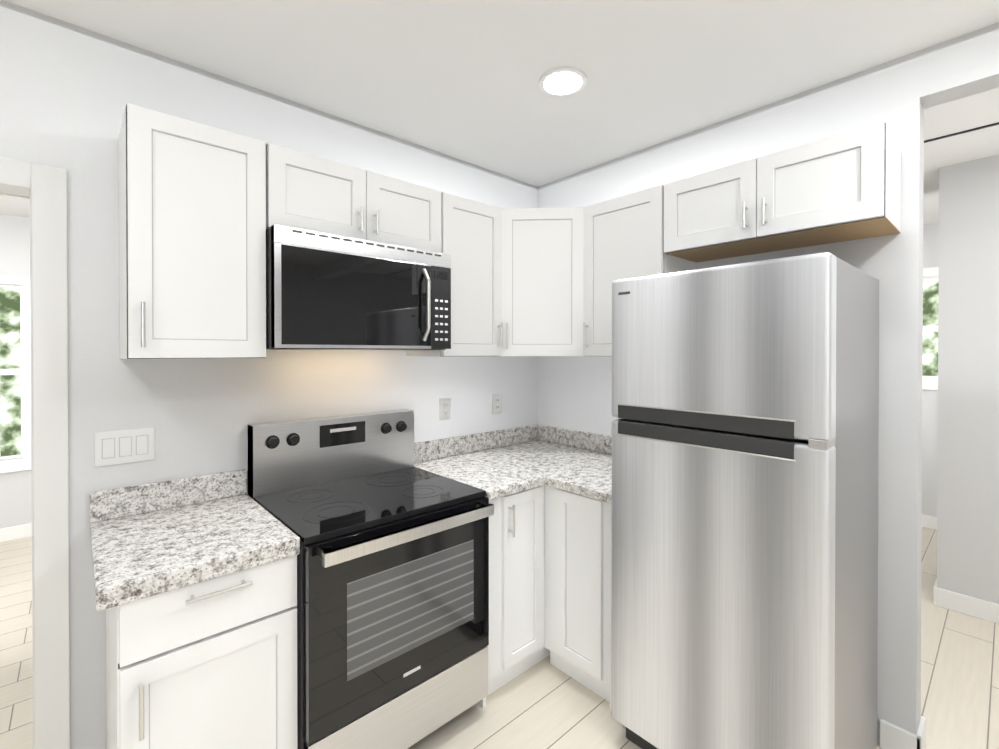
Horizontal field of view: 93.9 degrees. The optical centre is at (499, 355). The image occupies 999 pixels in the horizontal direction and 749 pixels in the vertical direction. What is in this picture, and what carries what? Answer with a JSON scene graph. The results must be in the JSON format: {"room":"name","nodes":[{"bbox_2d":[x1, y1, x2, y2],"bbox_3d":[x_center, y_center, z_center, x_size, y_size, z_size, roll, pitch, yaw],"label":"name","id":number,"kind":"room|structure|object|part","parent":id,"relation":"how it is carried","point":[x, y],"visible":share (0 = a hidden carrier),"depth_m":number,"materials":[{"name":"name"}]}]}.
{"room":"kitchen","nodes":[
{"label":"kitchen","id":0,"kind":"room"},
{"bbox_2d":[0,214,31,528],"bbox_3d":[-2.492,0.172,5.022,7.590,2.568,0.120,0,0,-42],"label":"wall","id":1,"kind":"structure","parent":0,"point":[14,486],"depth_m":3.71,"materials":[{"name":"white paint"}]},
{"bbox_2d":[0,275,30,472],"bbox_3d":[-3.880,0.146,3.697,0.295,1.545,0.110,0,0,-42],"label":"room window","id":2,"kind":"structure","parent":1,"relation":"in","point":[24,463],"depth_m":3.73,"materials":[{"name":"white"}]},
{"bbox_2d":[0,523,31,541],"bbox_3d":[-3.545,1.410,3.980,4.620,0.105,0.014,0,0,-42],"label":"baseboard","id":3,"kind":"structure","parent":1,"relation":"attached to","point":[21,531],"depth_m":3.70,"materials":[{"name":"white wood"}]},
{"bbox_2d":[0,0,537,748],"bbox_3d":[-1.408,0.193,1.627,4.620,2.568,0.120,0,0,-42],"label":"wall","id":4,"kind":"structure","parent":0,"point":[68,92],"depth_m":1.70,"materials":[{"name":"white paint"}]},
{"bbox_2d":[0,157,69,748],"bbox_3d":[-1.815,0.438,1.258,0.960,2.082,0.158,0,0,-42],"label":"door frame","id":5,"kind":"structure","parent":4,"relation":"attached to","point":[42,188],"depth_m":1.49,"materials":[{"name":"white wood"}]},
{"bbox_2d":[94,427,154,466],"bbox_3d":[-1.308,0.320,1.631,0.164,0.116,0.009,0,0,-42],"label":"switch plate","id":6,"kind":"object","parent":4,"relation":"attached to","point":[122,446],"visible":1,"depth_m":1.63,"materials":[{"name":"white plastic"}]},
{"bbox_2d":[118,103,273,358],"bbox_3d":[-1.069,-0.370,1.630,0.386,0.762,0.323,0,0,-42],"label":"upper cabinet","id":7,"kind":"object","parent":4,"relation":"attached to","point":[203,208],"depth_m":1.50,"materials":[{"name":"white wood"}]},
{"bbox_2d":[274,144,373,240],"bbox_3d":[-0.784,-0.603,1.888,0.377,0.300,0.323,0,0,-42],"label":"upper cabinet","id":8,"kind":"object","parent":4,"relation":"attached to","point":[312,193],"depth_m":1.78,"materials":[{"name":"white wood"}]},
{"bbox_2d":[266,224,450,349],"bbox_3d":[-0.610,-0.236,1.971,0.744,0.428,0.438,0,0,-42],"label":"microwave","id":9,"kind":"object","parent":8,"relation":"attached to","point":[325,291],"visible":0.96,"depth_m":1.78,"materials":[{"name":"black glass"}]},
{"bbox_2d":[374,172,445,253],"bbox_3d":[-0.512,-0.604,2.136,0.376,0.300,0.323,0,0,-42],"label":"upper cabinet","id":10,"kind":"object","parent":4,"relation":"attached to","point":[406,214],"depth_m":2.03,"materials":[{"name":"white wood"}]},
{"bbox_2d":[440,398,450,419],"bbox_3d":[-0.296,0.294,2.553,0.072,0.116,0.008,0,0,-42],"label":"electrical outlet plate","id":11,"kind":"object","parent":4,"relation":"attached to","point":[445,408],"depth_m":2.55,"materials":[{"name":"white plastic"}]},
{"bbox_2d":[406,193,501,356],"bbox_3d":[-0.231,-0.375,2.394,0.377,0.762,0.323,0,0,-42],"label":"upper cabinet","id":12,"kind":"object","parent":4,"relation":"attached to","point":[473,228],"depth_m":2.28,"materials":[{"name":"white wood"}]},
{"bbox_2d":[492,394,501,413],"bbox_3d":[-0.014,0.292,2.810,0.072,0.116,0.008,0,0,-42],"label":"electrical outlet plate","id":13,"kind":"object","parent":4,"relation":"attached to","point":[496,398],"depth_m":2.80,"materials":[{"name":"white plastic"}]},
{"bbox_2d":[502,207,585,355],"bbox_3d":[0.230,-0.376,2.614,0.619,0.762,0.618,0,0,-42],"label":"upper cabinet","id":14,"kind":"object","parent":4,"relation":"attached to","point":[544,249],"depth_m":2.39,"materials":[{"name":"white wood"}]},
{"bbox_2d":[0,527,998,748],"bbox_3d":[0.192,1.504,2.091,7.840,0.060,8.080,0,0,-42],"label":"floor","id":15,"kind":"structure","parent":0,"point":[544,703],"depth_m":2.01,"materials":[{"name":"beige wood"}]},
{"bbox_2d":[106,555,297,748],"bbox_3d":[-0.976,1.040,1.515,0.438,0.875,0.632,0,0,-42],"label":"base cabinet","id":16,"kind":"object","parent":15,"relation":"on","point":[210,664],"visible":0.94,"depth_m":1.30,"materials":[{"name":"white wood"}]},
{"bbox_2d":[90,469,299,610],"bbox_3d":[-0.997,0.538,1.505,0.478,0.154,0.613,0,0,-42],"label":"countertop","id":17,"kind":"structure","parent":16,"relation":"on","point":[151,539],"depth_m":1.45,"materials":[{"name":"stone"}]},
{"bbox_2d":[248,409,493,748],"bbox_3d":[-0.511,0.878,1.878,0.732,1.195,0.716,0,0,-42],"label":"range","id":18,"kind":"object","parent":15,"relation":"on","point":[392,602],"visible":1,"depth_m":1.69,"materials":[{"name":"silver metal"}]},
{"bbox_2d":[477,485,549,707],"bbox_3d":[0.110,1.034,2.482,0.987,0.875,0.664,0,0,-42],"label":"base cabinet","id":19,"kind":"object","parent":15,"relation":"on","point":[516,646],"visible":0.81,"depth_m":2.06,"materials":[{"name":"white wood"}]},
{"bbox_2d":[414,424,611,503],"bbox_3d":[0.230,0.526,2.347,0.987,0.140,1.020,0,0,-42],"label":"countertop","id":20,"kind":"structure","parent":19,"relation":"on","point":[501,463],"depth_m":2.44,"materials":[{"name":"stone"}]},
{"bbox_2d":[545,485,611,710],"bbox_3d":[0.557,1.035,2.256,0.628,0.875,0.380,0,0,-42],"label":"base cabinet","id":21,"kind":"object","parent":15,"relation":"on","point":[578,543],"visible":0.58,"depth_m":2.04,"materials":[{"name":"white wood"}]},
{"bbox_2d":[611,252,878,748],"bbox_3d":[0.916,0.596,1.754,0.714,1.760,0.698,0,0,-42],"label":"fridge","id":22,"kind":"object","parent":15,"relation":"on","point":[856,447],"depth_m":1.47,"materials":[{"name":"grey metal"}]},
{"bbox_3d":[0.683,0.551,1.541,0.074,1.668,0.698,0,0,-42],"label":"fridge door","id":23,"kind":"part","parent":22,"relation":"part of","materials":[{"name":"silver metal"}]},
{"bbox_3d":[0.692,0.033,1.528,0.082,0.532,0.663,0,0,-42],"label":"fridge handle","id":24,"kind":"part","parent":22,"relation":"part of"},
{"bbox_2d":[0,0,998,224],"bbox_3d":[0.192,-1.124,2.075,7.840,0.060,8.080,0,0,-42],"label":"ceiling","id":25,"kind":"structure","parent":0,"point":[458,79],"depth_m":1.72,"materials":[{"name":"white paint"}]},
{"bbox_2d":[539,67,586,96],"bbox_3d":[0.252,-1.086,1.860,0.190,0.012,0.190,0,0,-42],"label":"recessed light","id":26,"kind":"object","parent":25,"relation":"in","point":[561,81],"visible":0.98,"depth_m":1.84,"materials":[{"name":"white plastic"}]},
{"bbox_2d":[924,122,998,142],"bbox_3d":[2.727,-1.089,1.787,0.018,0.006,4.000,0,0,-42],"label":"ceiling track","id":27,"kind":"object","parent":25,"relation":"attached to","point":[962,132],"depth_m":2.28,"materials":[{"name":"black"}]},
{"bbox_2d":[538,22,998,745],"bbox_3d":[0.753,0.187,2.595,0.120,2.568,7.840,0,0,-42],"label":"wall","id":28,"kind":"structure","parent":0,"point":[898,96],"depth_m":1.75,"materials":[{"name":"white paint"}]},
{"bbox_2d":[586,185,695,355],"bbox_3d":[0.690,-0.375,2.329,0.323,0.762,0.438,0,0,-42],"label":"upper cabinet","id":29,"kind":"object","parent":28,"relation":"attached to","point":[624,233],"depth_m":2.24,"materials":[{"name":"white wood"}]},
{"bbox_2d":[662,160,773,262],"bbox_3d":[0.969,-0.603,2.021,0.323,0.301,0.384,0,0,-42],"label":"upper cabinet","id":30,"kind":"object","parent":28,"relation":"attached to","point":[706,216],"depth_m":1.93,"materials":[{"name":"white wood"}]},
{"bbox_2d":[750,122,900,250],"bbox_3d":[1.222,-0.602,1.743,0.323,0.301,0.384,0,0,-42],"label":"upper cabinet","id":31,"kind":"object","parent":28,"relation":"attached to","point":[846,186],"depth_m":1.64,"materials":[{"name":"white wood"}]},
{"bbox_2d":[880,716,925,748],"bbox_3d":[0.630,1.417,2.815,0.044,0.105,2.878,0,0,-42],"label":"baseboard","id":32,"kind":"structure","parent":28,"relation":"attached to","point":[892,736],"depth_m":1.71,"materials":[{"name":"white wood"}]},
{"bbox_2d":[922,223,938,516],"bbox_3d":[3.045,0.174,4.682,0.120,2.568,8.080,0,0,-42],"label":"wall","id":33,"kind":"structure","parent":0,"point":[929,398],"depth_m":3.94,"materials":[{"name":"white paint"}]},
{"bbox_2d":[922,514,936,529],"bbox_3d":[2.996,1.406,4.644,0.014,0.105,7.840,0,0,-42],"label":"baseboard","id":34,"kind":"structure","parent":33,"relation":"attached to","point":[928,521],"depth_m":3.94,"materials":[{"name":"white wood"}]},
{"bbox_2d":[922,267,938,389],"bbox_3d":[3.571,-0.223,4.050,0.090,1.030,1.040,0,0,-42],"label":"room window","id":35,"kind":"structure","parent":33,"relation":"in","point":[930,274],"depth_m":3.94,"materials":[{"name":"white"}]},
{"bbox_2d":[937,155,998,603],"bbox_3d":[3.559,0.192,1.741,0.120,2.568,2.800,0,0,-42],"label":"wall","id":36,"kind":"structure","parent":0,"point":[968,454],"depth_m":2.64,"materials":[{"name":"white paint"}]},
{"bbox_2d":[933,584,998,623],"bbox_3d":[3.505,1.424,1.709,0.014,0.105,2.814,0,0,-42],"label":"baseboard","id":37,"kind":"structure","parent":36,"relation":"attached to","point":[975,607],"depth_m":2.64,"materials":[{"name":"white wood"}]},
{"label":"outside","id":38,"kind":"structure","parent":0,"visible":0},
{"bbox_2d":[0,282,938,455],"bbox_3d":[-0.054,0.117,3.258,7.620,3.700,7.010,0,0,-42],"label":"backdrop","id":39,"kind":"structure","parent":38,"point":[10,387],"depth_m":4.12,"materials":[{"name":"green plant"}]}
]}

